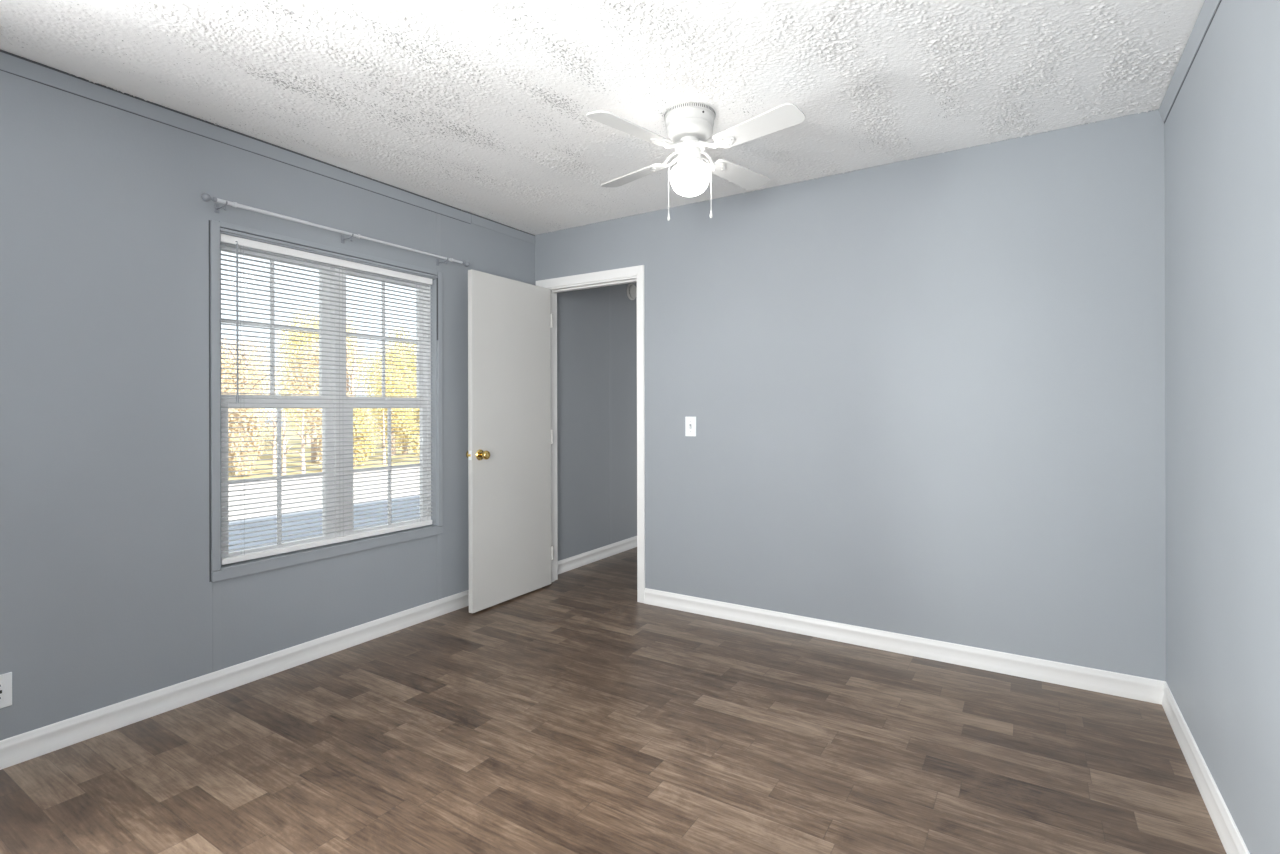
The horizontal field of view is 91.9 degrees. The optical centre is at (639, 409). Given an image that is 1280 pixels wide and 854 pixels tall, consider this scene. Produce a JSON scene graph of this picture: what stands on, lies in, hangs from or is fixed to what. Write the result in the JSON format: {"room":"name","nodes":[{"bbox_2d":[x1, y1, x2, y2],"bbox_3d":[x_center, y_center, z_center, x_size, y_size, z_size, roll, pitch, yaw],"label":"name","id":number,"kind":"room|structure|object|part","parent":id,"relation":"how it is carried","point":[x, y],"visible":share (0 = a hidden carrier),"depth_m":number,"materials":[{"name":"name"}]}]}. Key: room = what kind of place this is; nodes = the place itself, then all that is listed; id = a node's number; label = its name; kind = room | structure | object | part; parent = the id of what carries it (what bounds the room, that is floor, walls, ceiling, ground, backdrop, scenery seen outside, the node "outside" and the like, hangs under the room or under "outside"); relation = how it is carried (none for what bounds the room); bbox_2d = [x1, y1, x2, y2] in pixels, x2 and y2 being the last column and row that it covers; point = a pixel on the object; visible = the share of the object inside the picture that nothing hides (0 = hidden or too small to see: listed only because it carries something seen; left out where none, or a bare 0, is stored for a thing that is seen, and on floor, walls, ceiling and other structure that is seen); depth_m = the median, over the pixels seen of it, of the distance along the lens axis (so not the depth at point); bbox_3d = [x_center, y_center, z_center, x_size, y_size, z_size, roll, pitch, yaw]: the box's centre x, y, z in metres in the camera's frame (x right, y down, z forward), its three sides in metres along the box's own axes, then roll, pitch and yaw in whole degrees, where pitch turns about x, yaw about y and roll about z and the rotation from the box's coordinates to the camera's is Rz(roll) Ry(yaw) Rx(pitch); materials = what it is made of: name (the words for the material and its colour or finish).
{"room":"empty bedroom","nodes":[
{"label":"empty bedroom","id":0,"kind":"room"},
{"bbox_2d":[0,70,636,739],"bbox_3d":[-0.971,-0.005,4.111,0.120,2.540,7.120,0,0,32],"label":"wall","id":1,"kind":"structure","parent":0,"point":[106,591],"depth_m":2.46,"materials":[{"name":"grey paint"}]},
{"bbox_2d":[0,672,11,707],"bbox_3d":[-2.172,0.958,2.093,0.009,0.114,0.073,0,0,32],"label":"wall outlet","id":2,"kind":"object","parent":1,"relation":"attached to","point":[5,679],"visible":1,"depth_m":2.11,"materials":[{"name":"white plastic"}]},
{"bbox_2d":[0,681,3,701],"bbox_3d":[-2.171,0.958,2.093,0.004,0.067,0.033,0,0,32],"label":"receptacle","id":3,"kind":"object","parent":2,"relation":"attached to","point":[1,682],"depth_m":2.10,"materials":[{"name":"white plastic"}]},
{"bbox_2d":[213,581,220,671],"bbox_3d":[-1.817,0.927,2.660,0.001,0.394,0.032,0,0,32],"label":"trim","id":4,"kind":"structure","parent":1,"relation":"attached to","point":[216,585],"depth_m":2.66,"materials":[{"name":"grey paint"}]},
{"bbox_2d":[0,590,468,769],"bbox_3d":[-1.741,1.170,2.765,0.016,0.093,3.780,0,0,32],"label":"baseboard","id":5,"kind":"structure","parent":1,"relation":"attached to","point":[14,750],"depth_m":2.60,"materials":[{"name":"white paint"}]},
{"bbox_2d":[0,50,534,235],"bbox_3d":[-1.752,-1.188,2.768,0.004,0.070,3.779,0,0,32],"label":"trim","id":6,"kind":"structure","parent":1,"relation":"attached to","point":[10,63],"depth_m":2.62,"materials":[{"name":"grey paint"}]},
{"bbox_2d":[209,220,442,581],"bbox_3d":[-1.551,-0.036,3.184,0.134,1.547,1.228,0,0,32],"label":"window","id":7,"kind":"structure","parent":1,"relation":"in","point":[238,569],"depth_m":3.15,"materials":[{"name":"grey paint"}]},
{"bbox_3d":[-1.818,-0.057,2.653,0.012,1.497,0.033,0,0,32],"label":"casing","id":8,"kind":"part","parent":7,"relation":"part of","materials":[{"name":"grey paint"}]},
{"bbox_2d":[221,260,320,392],"bbox_3d":[-1.750,-0.388,2.954,0.012,0.642,0.465,0,0,32],"label":"grille","id":9,"kind":"object","parent":7,"relation":"attached to","point":[271,261],"depth_m":2.95,"materials":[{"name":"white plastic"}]},
{"bbox_3d":[-1.741,-0.379,2.968,0.028,0.720,0.523,0,0,32],"label":"sash","id":10,"kind":"part","parent":7,"relation":"part of","materials":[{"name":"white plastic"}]},
{"bbox_2d":[228,408,323,543],"bbox_3d":[-1.718,0.318,2.944,0.012,0.647,0.445,0,0,32],"label":"grille","id":11,"kind":"object","parent":7,"relation":"attached to","point":[277,409],"depth_m":2.95,"materials":[{"name":"white plastic"}]},
{"bbox_3d":[-1.714,0.309,2.952,0.030,0.716,0.523,0,0,32],"label":"sash","id":12,"kind":"part","parent":7,"relation":"part of","materials":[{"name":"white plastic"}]},
{"bbox_2d":[220,233,432,564],"bbox_3d":[-1.519,-0.043,3.160,0.046,1.438,1.124,0,0,32],"label":"window blind","id":13,"kind":"object","parent":7,"relation":"attached to","point":[227,239],"visible":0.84,"depth_m":3.06,"materials":[{"name":"white plastic"}]},
{"bbox_3d":[-1.776,-0.040,2.768,0.030,1.380,0.001,0,0,32],"label":"ladder cord","id":14,"kind":"part","parent":13,"relation":"part of","materials":[{"name":"white fabric"}]},
{"bbox_3d":[-1.524,0.663,3.164,0.025,0.026,1.116,0,0,32],"label":"rail","id":15,"kind":"part","parent":13,"relation":"part of","materials":[{"name":"white plastic"}]},
{"bbox_3d":[-1.525,-0.040,3.164,0.030,1.380,0.001,0,0,32],"label":"ladder cord","id":16,"kind":"part","parent":13,"relation":"part of","materials":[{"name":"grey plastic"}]},
{"bbox_3d":[-1.273,-0.041,3.562,0.030,1.380,0.001,0,0,32],"label":"ladder cord","id":17,"kind":"part","parent":13,"relation":"part of","materials":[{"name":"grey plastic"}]},
{"bbox_3d":[-1.501,-0.775,3.155,0.012,0.012,1.156,0,0,32],"label":"head casing","id":18,"kind":"part","parent":7,"relation":"part of","materials":[{"name":"grey paint"}]},
{"bbox_3d":[-1.516,0.689,3.166,0.059,0.008,1.156,0,0,32],"label":"sill","id":19,"kind":"part","parent":7,"relation":"part of","materials":[{"name":"grey paint"}]},
{"bbox_2d":[346,282,417,395],"bbox_3d":[-1.432,-0.388,3.456,0.012,0.642,0.458,0,0,32],"label":"grille","id":20,"kind":"object","parent":7,"relation":"attached to","point":[382,318],"depth_m":3.46,"materials":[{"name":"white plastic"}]},
{"bbox_3d":[-1.432,-0.379,3.457,0.028,0.720,0.512,0,0,32],"label":"sash","id":21,"kind":"part","parent":7,"relation":"part of","materials":[{"name":"white plastic"}]},
{"bbox_3d":[-1.404,0.309,3.440,0.030,0.716,0.512,0,0,32],"label":"sash","id":22,"kind":"part","parent":7,"relation":"part of","materials":[{"name":"white plastic"}]},
{"bbox_2d":[353,408,421,523],"bbox_3d":[-1.400,0.317,3.446,0.012,0.647,0.438,0,0,32],"label":"grille","id":23,"kind":"object","parent":7,"relation":"attached to","point":[388,409],"depth_m":3.45,"materials":[{"name":"white plastic"}]},
{"bbox_3d":[-1.181,-0.058,3.657,0.012,1.497,0.033,0,0,32],"label":"casing","id":24,"kind":"part","parent":7,"relation":"part of","materials":[{"name":"grey paint"}]},
{"bbox_2d":[201,193,469,266],"bbox_3d":[-1.445,-0.868,3.166,0.096,0.052,1.431,0,0,32],"label":"curtain rod","id":25,"kind":"object","parent":1,"relation":"attached to","point":[206,197],"visible":1,"depth_m":2.93,"materials":[{"name":"white metal"}]},
{"bbox_2d":[436,213,440,271],"bbox_3d":[-1.190,-0.983,3.657,0.001,0.342,0.032,0,0,32],"label":"trim","id":26,"kind":"structure","parent":1,"relation":"attached to","point":[438,216],"depth_m":3.66,"materials":[{"name":"grey paint"}]},
{"bbox_2d":[437,534,441,599],"bbox_3d":[-1.185,0.925,3.657,0.001,0.394,0.032,0,0,32],"label":"trim","id":27,"kind":"structure","parent":1,"relation":"attached to","point":[439,576],"depth_m":3.66,"materials":[{"name":"grey paint"}]},
{"bbox_2d":[471,214,534,243],"bbox_3d":[-0.897,-1.190,4.116,0.004,0.056,0.586,0,0,32],"label":"trim","id":28,"kind":"structure","parent":1,"relation":"attached to","point":[476,220],"depth_m":4.09,"materials":[{"name":"grey paint"}]},
{"bbox_2d":[558,536,636,573],"bbox_3d":[0.133,1.165,5.721,0.016,0.093,2.980,0,0,32],"label":"baseboard","id":29,"kind":"structure","parent":1,"relation":"attached to","point":[582,559],"depth_m":4.95,"materials":[{"name":"white paint"}]},
{"bbox_2d":[609,286,611,543],"bbox_3d":[-0.245,-0.053,5.143,0.001,2.345,0.032,0,0,32],"label":"trim","id":30,"kind":"structure","parent":1,"relation":"attached to","point":[610,349],"depth_m":5.14,"materials":[{"name":"grey paint"}]},
{"bbox_2d":[626,283,636,299],"bbox_3d":[-0.062,-1.024,5.397,0.042,0.144,0.144,0,0,32],"label":"smoke detector","id":31,"kind":"object","parent":1,"relation":"attached to","point":[631,290],"visible":0.97,"depth_m":5.37,"materials":[{"name":"white plastic"}]},
{"bbox_2d":[0,0,1204,234],"bbox_3d":[-0.310,-1.247,1.854,3.419,0.060,3.780,0,0,32],"label":"ceiling","id":32,"kind":"structure","parent":0,"point":[481,108],"depth_m":2.25,"materials":[{"name":"white paint"}]},
{"bbox_2d":[587,102,804,220],"bbox_3d":[0.207,-1.006,2.580,0.794,0.444,0.794,0,0,1],"label":"ceiling fan","id":33,"kind":"object","parent":32,"relation":"hanging from","point":[689,126],"visible":1,"depth_m":2.51,"materials":[{"name":"white metal"}]},
{"bbox_3d":[-0.034,-1.062,2.346,0.372,0.031,0.119,0,0,-44],"label":"blade","id":34,"kind":"part","parent":33,"relation":"part of","materials":[{"name":"white wood"}]},
{"bbox_3d":[-0.027,-1.062,2.821,0.119,0.031,0.372,0,0,-44],"label":"blade","id":35,"kind":"part","parent":33,"relation":"part of","materials":[{"name":"white wood"}]},
{"bbox_3d":[0.141,-0.931,2.580,0.046,0.236,0.003,0,0,0],"label":"pull chain","id":36,"kind":"part","parent":33,"relation":"part of","materials":[{"name":"white metal"}]},
{"bbox_3d":[0.207,-0.955,2.580,0.167,0.130,0.167,0,0,32],"label":"glass globe","id":37,"kind":"part","parent":33,"relation":"part of","materials":[{"name":"white glass"}]},
{"bbox_3d":[0.448,-1.063,2.814,0.372,0.031,0.119,0,0,-44],"label":"blade","id":38,"kind":"part","parent":33,"relation":"part of","materials":[{"name":"white wood"}]},
{"bbox_3d":[0.441,-1.063,2.339,0.119,0.031,0.372,0,0,-44],"label":"blade","id":39,"kind":"part","parent":33,"relation":"part of","materials":[{"name":"white wood"}]},
{"bbox_2d":[0,547,1225,853],"bbox_3d":[0.526,1.236,3.163,3.419,0.050,6.880,0,0,32],"label":"floor","id":40,"kind":"structure","parent":0,"point":[573,714],"depth_m":2.16,"materials":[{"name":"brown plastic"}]},
{"bbox_2d":[535,109,1165,680],"bbox_3d":[0.788,-0.010,3.469,3.539,2.540,0.120,0,0,32],"label":"wall","id":41,"kind":"structure","parent":0,"point":[925,395],"depth_m":3.01,"materials":[{"name":"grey paint"}]},
{"bbox_2d":[466,269,552,612],"bbox_3d":[-0.813,0.189,3.964,0.167,2.026,0.744,0,0,31],"label":"door","id":42,"kind":"structure","parent":41,"relation":"in","point":[510,322],"depth_m":3.90,"materials":[{"name":"white paint"}]},
{"bbox_3d":[-0.923,0.272,3.679,0.058,0.054,0.054,0,0,31],"label":"knob","id":43,"kind":"part","parent":42,"relation":"part of","materials":[{"name":"gold metal"}]},
{"bbox_2d":[536,265,644,602],"bbox_3d":[-0.317,0.156,4.162,0.893,2.113,0.134,0,0,32],"label":"door frame","id":44,"kind":"structure","parent":41,"relation":"attached to","point":[633,274],"depth_m":3.97,"materials":[{"name":"white paint"}]},
{"bbox_3d":[-0.352,-0.870,4.111,0.890,0.060,0.014,0,0,32],"label":"head casing","id":45,"kind":"part","parent":44,"relation":"part of","materials":[{"name":"white paint"}]},
{"bbox_3d":[0.006,0.156,3.886,0.052,2.112,0.014,0,0,32],"label":"casing","id":46,"kind":"part","parent":44,"relation":"part of","materials":[{"name":"white paint"}]},
{"bbox_2d":[685,417,695,435],"bbox_3d":[0.300,0.103,3.697,0.072,0.118,0.018,0,0,32],"label":"light switch","id":47,"kind":"object","parent":41,"relation":"attached to","point":[690,422],"visible":1,"depth_m":3.70,"materials":[{"name":"white plastic"}]},
{"bbox_2d":[644,588,1164,704],"bbox_3d":[1.089,1.163,3.199,2.507,0.093,0.016,0,0,32],"label":"baseboard","id":48,"kind":"structure","parent":41,"relation":"attached to","point":[1086,678],"depth_m":3.00,"materials":[{"name":"white paint"}]},
{"bbox_2d":[1165,0,1279,853],"bbox_3d":[1.155,-0.011,0.856,0.120,2.540,3.900,0,0,32],"label":"wall","id":49,"kind":"structure","parent":0,"point":[1222,126],"depth_m":1.74,"materials":[{"name":"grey paint"}]},
{"bbox_2d":[1159,0,1221,123],"bbox_3d":[1.126,-1.196,0.943,0.019,0.062,3.780,0,0,32],"label":"trim","id":50,"kind":"structure","parent":49,"relation":"attached to","point":[1209,8],"depth_m":2.08,"materials":[{"name":"grey paint"}]},
{"bbox_2d":[1162,681,1249,853],"bbox_3d":[1.133,1.163,0.943,0.016,0.093,3.780,0,0,32],"label":"baseboard","id":51,"kind":"structure","parent":49,"relation":"attached to","point":[1232,841],"depth_m":1.92,"materials":[{"name":"white paint"}]},
{"label":"outside","id":52,"kind":"structure","parent":0,"visible":0},
{"bbox_2d":[229,418,419,551],"bbox_3d":[-20.714,1.914,28.877,180.000,0.100,200.000,0,0,32],"label":"ground","id":53,"kind":"structure","parent":52,"point":[271,423],"depth_m":10.07,"materials":[{"name":"grey concrete"}]},
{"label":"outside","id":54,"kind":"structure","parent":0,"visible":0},
{"bbox_2d":[228,424,419,479],"bbox_3d":[-28.044,1.877,39.445,56.300,0.010,150.000,0,0,32],"label":"lawn","id":55,"kind":"structure","parent":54,"point":[271,428],"depth_m":22.89,"materials":[{"name":"plant"}]},
{"bbox_2d":[221,335,276,457],"bbox_3d":[-15.449,-0.415,22.265,3.538,4.635,3.873,0,0,32],"label":"tree","id":56,"kind":"object","parent":55,"relation":"on","point":[264,438],"visible":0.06,"depth_m":22.69,"materials":[{"name":"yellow plant"}]},
{"bbox_2d":[231,339,269,415],"bbox_3d":[-18.836,-0.692,27.937,4.610,5.205,4.236,0,0,-30],"label":"tree","id":57,"kind":"object","parent":55,"relation":"on","point":[267,339],"visible":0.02,"depth_m":28.39,"materials":[{"name":"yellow plant"}]},
{"bbox_2d":[221,338,282,470],"bbox_3d":[-12.450,-0.178,18.277,3.162,4.146,2.664,0,0,-22],"label":"tree","id":58,"kind":"object","parent":55,"relation":"on","point":[222,345],"visible":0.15,"depth_m":18.24,"materials":[{"name":"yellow plant"}]},
{"bbox_2d":[228,408,294,476],"bbox_3d":[-10.632,0.770,16.959,2.036,2.238,1.028,0,0,-40],"label":"shrub","id":59,"kind":"object","parent":55,"relation":"on","point":[234,409],"visible":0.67,"depth_m":16.80,"materials":[{"name":"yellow plant"}]},
{"bbox_2d":[292,408,321,473],"bbox_3d":[-9.179,0.814,17.817,1.162,2.145,1.727,0,0,32],"label":"shrub","id":60,"kind":"object","parent":55,"relation":"on","point":[302,427],"visible":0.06,"depth_m":17.34,"materials":[{"name":"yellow plant"}]},
{"bbox_2d":[269,306,365,449],"bbox_3d":[-13.393,-1.146,26.026,3.494,6.088,3.322,0,0,1],"label":"tree","id":61,"kind":"object","parent":55,"relation":"on","point":[314,318],"visible":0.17,"depth_m":25.19,"materials":[{"name":"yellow plant"}]},
{"bbox_2d":[269,332,367,445],"bbox_3d":[-16.535,-1.171,31.729,4.431,6.152,4.532,0,0,32],"label":"tree","id":62,"kind":"object","parent":55,"relation":"on","point":[308,440],"visible":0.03,"depth_m":31.44,"materials":[{"name":"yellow plant"}]},
{"bbox_2d":[275,338,377,462],"bbox_3d":[-10.663,-0.328,21.436,2.854,4.437,3.486,0,0,32],"label":"tree","id":63,"kind":"object","parent":55,"relation":"on","point":[318,422],"visible":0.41,"depth_m":20.68,"materials":[{"name":"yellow plant"}]},
{"bbox_2d":[353,408,391,465],"bbox_3d":[-8.921,0.807,19.947,1.314,2.155,1.444,0,0,20],"label":"shrub","id":64,"kind":"object","parent":55,"relation":"on","point":[363,411],"visible":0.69,"depth_m":19.62,"materials":[{"name":"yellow plant"}]},
{"bbox_2d":[356,333,417,455],"bbox_3d":[-9.701,-0.500,24.256,2.666,4.777,2.837,0,0,-31],"label":"tree","id":65,"kind":"object","parent":55,"relation":"on","point":[410,427],"visible":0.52,"depth_m":24.01,"materials":[{"name":"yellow plant"}]},
{"bbox_2d":[362,344,415,440],"bbox_3d":[-13.877,-1.069,36.385,4.545,5.935,4.008,0,0,32],"label":"tree","id":66,"kind":"object","parent":55,"relation":"on","point":[412,344],"visible":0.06,"depth_m":36.09,"materials":[{"name":"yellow plant"}]},
{"bbox_2d":[362,328,416,447],"bbox_3d":[-11.105,-0.946,29.163,3.466,5.676,3.591,0,0,32],"label":"tree","id":67,"kind":"object","parent":55,"relation":"on","point":[397,336],"visible":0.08,"depth_m":28.71,"materials":[{"name":"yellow plant"}]},
{"bbox_2d":[410,408,419,454],"bbox_3d":[-7.190,0.823,21.494,0.938,2.117,1.758,0,0,18],"label":"shrub","id":68,"kind":"object","parent":55,"relation":"on","point":[412,409],"visible":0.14,"depth_m":20.89,"materials":[{"name":"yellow plant"}]},
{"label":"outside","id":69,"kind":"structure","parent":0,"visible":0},
{"bbox_2d":[228,466,419,519],"bbox_3d":[-1.948,1.809,22.897,5.500,0.015,150.000,0,0,32],"label":"road","id":70,"kind":"structure","parent":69,"point":[410,470],"depth_m":13.62,"materials":[{"name":"grey asphalt"}]}
]}

